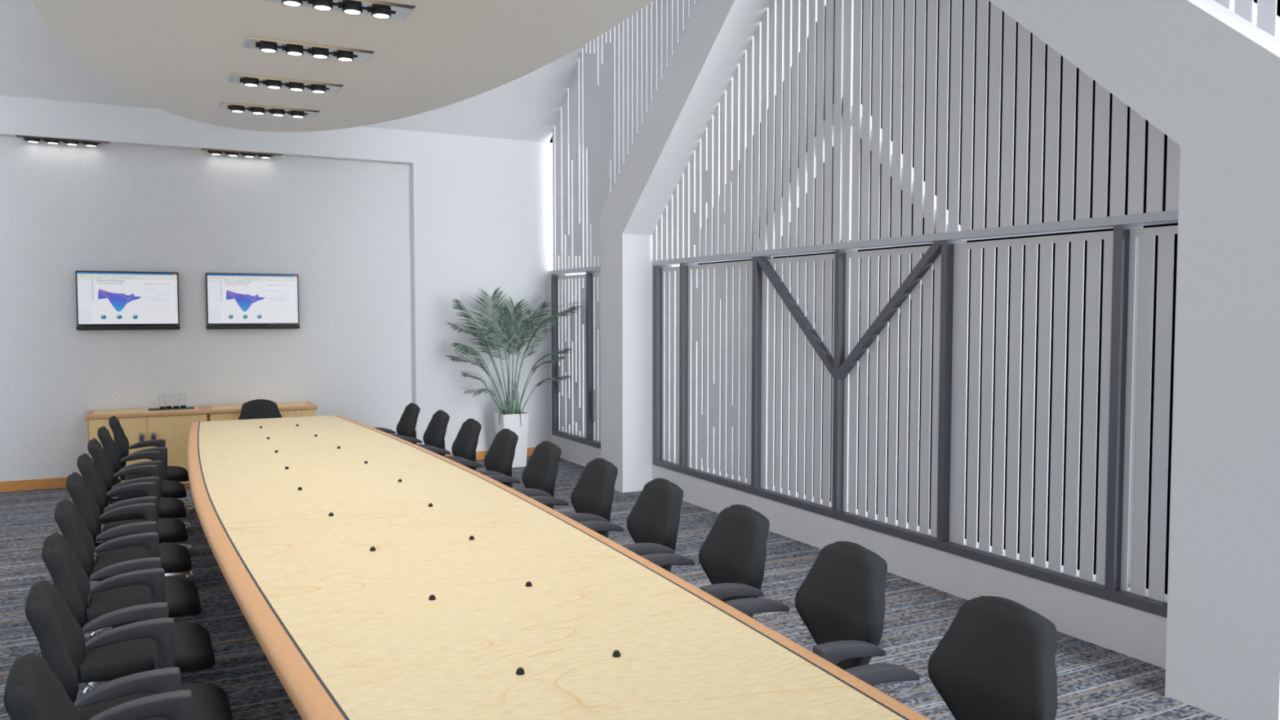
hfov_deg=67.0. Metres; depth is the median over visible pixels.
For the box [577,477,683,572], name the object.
chair
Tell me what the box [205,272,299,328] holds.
television
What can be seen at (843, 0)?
brace
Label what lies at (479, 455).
baseboard
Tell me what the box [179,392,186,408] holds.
drinking glass
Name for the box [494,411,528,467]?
pot
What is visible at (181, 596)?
chair
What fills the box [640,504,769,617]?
chair
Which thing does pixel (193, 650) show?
chair
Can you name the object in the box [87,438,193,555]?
chair
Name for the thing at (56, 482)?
baseboard
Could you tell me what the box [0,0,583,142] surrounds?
ceiling
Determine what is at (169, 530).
chair
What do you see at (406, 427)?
chair
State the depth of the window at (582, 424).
10.76 m
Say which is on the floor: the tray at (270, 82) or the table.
the table
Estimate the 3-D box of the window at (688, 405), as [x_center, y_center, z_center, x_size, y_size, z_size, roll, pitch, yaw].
[1.443,0.150,6.739,0.179,1.920,5.400,-2,3,-27]
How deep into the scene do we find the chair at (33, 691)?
2.45 m
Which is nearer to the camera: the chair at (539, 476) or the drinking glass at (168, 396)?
the chair at (539, 476)
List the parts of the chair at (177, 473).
backrest, armrest, armrest, seat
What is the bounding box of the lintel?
[0,95,413,164]
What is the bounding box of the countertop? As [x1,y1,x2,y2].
[84,401,317,419]
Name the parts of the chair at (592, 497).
armrest, armrest, backrest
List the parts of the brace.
post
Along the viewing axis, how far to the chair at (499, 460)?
6.90 m
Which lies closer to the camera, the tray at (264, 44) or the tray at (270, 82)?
the tray at (264, 44)
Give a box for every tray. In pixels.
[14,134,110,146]
[148,406,194,410]
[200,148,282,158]
[217,101,319,118]
[228,73,343,93]
[242,35,374,62]
[263,0,416,19]
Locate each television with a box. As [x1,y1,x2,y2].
[75,271,180,330]
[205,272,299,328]
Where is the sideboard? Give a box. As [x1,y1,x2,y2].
[84,401,317,487]
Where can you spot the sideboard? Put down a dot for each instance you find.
(140, 424)
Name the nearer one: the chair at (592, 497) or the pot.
the chair at (592, 497)
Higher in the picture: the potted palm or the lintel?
the lintel
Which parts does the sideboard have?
door, handle, panel, handle, door, door, panel, door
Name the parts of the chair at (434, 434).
armrest, armrest, backrest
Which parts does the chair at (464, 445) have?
armrest, armrest, backrest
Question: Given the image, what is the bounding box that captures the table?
[186,414,930,719]
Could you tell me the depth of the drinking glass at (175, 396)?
9.47 m
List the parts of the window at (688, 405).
slat panel, slat panel, slat panel, slat panel, rail, rail, sill, slat panel, slat panel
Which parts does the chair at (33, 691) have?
backrest, armrest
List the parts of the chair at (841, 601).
armrest, backrest, armrest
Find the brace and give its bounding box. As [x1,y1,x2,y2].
[759,0,960,250]
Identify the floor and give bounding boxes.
[0,456,1227,719]
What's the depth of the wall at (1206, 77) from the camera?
4.18 m
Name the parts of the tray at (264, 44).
rail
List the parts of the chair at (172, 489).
backrest, armrest, armrest, seat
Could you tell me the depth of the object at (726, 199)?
6.14 m
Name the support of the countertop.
on the sideboard
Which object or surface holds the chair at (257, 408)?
on the floor
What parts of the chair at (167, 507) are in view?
backrest, armrest, armrest, seat, leg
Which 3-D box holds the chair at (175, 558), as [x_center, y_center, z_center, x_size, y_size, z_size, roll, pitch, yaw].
[-2.715,1.009,5.205,0.618,0.853,0.594,-2,3,-27]
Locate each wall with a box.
[0,136,412,481]
[409,130,587,453]
[549,0,1279,719]
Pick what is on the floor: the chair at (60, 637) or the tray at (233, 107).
the chair at (60, 637)
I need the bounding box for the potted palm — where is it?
[445,285,582,467]
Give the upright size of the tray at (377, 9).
0.044 m
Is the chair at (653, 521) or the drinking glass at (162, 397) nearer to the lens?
the chair at (653, 521)
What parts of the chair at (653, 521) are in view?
armrest, armrest, backrest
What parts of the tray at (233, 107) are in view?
rail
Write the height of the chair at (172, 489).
0.853 m
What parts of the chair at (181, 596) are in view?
backrest, leg, armrest, armrest, seat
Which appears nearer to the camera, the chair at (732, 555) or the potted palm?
the chair at (732, 555)
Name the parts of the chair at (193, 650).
backrest, armrest, armrest, seat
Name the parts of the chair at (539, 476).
armrest, armrest, backrest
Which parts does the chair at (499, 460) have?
armrest, armrest, backrest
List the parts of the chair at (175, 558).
backrest, armrest, armrest, seat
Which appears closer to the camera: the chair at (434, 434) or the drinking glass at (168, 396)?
the chair at (434, 434)
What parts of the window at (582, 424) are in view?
slat panel, rail, rail, slat panel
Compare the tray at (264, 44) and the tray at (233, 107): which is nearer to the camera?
the tray at (264, 44)
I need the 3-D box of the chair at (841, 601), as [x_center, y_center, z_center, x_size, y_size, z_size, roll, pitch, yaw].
[0.537,1.100,3.421,0.618,0.853,0.594,-2,3,-27]
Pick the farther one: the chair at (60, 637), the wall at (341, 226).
the wall at (341, 226)
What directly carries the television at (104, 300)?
attached to the wall at (341, 226)
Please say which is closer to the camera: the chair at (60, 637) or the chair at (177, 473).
the chair at (60, 637)
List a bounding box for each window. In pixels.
[551,266,600,448]
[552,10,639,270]
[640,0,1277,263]
[653,209,1178,617]
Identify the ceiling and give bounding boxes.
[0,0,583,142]
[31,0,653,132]
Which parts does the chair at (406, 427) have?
armrest, armrest, backrest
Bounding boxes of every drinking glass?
[159,393,165,408]
[165,393,171,408]
[173,393,178,408]
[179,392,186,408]
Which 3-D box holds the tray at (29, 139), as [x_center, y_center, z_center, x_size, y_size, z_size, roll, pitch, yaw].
[-5.423,-2.054,9.097,0.768,0.044,0.120,-2,3,-27]
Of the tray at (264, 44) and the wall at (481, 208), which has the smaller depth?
the tray at (264, 44)
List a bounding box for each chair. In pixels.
[3,653,193,719]
[24,580,233,719]
[41,532,215,683]
[54,498,201,694]
[66,471,199,635]
[76,453,195,586]
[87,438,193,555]
[97,426,192,533]
[108,415,195,519]
[238,399,282,419]
[374,402,420,444]
[397,409,449,456]
[422,417,481,471]
[451,428,518,488]
[485,440,561,509]
[529,457,617,537]
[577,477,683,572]
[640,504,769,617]
[724,541,887,670]
[844,595,1057,719]
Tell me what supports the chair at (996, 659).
on the floor
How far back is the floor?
5.21 m
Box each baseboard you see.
[0,475,82,492]
[445,447,535,460]
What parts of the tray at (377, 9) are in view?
rail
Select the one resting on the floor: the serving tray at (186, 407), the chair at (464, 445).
the chair at (464, 445)
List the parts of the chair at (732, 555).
armrest, armrest, backrest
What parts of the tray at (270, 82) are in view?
rail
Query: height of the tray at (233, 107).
0.044 m
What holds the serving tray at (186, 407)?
on the sideboard
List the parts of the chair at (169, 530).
backrest, armrest, armrest, seat, leg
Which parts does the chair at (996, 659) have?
armrest, backrest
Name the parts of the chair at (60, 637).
backrest, armrest, armrest, seat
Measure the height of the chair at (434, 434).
0.853 m

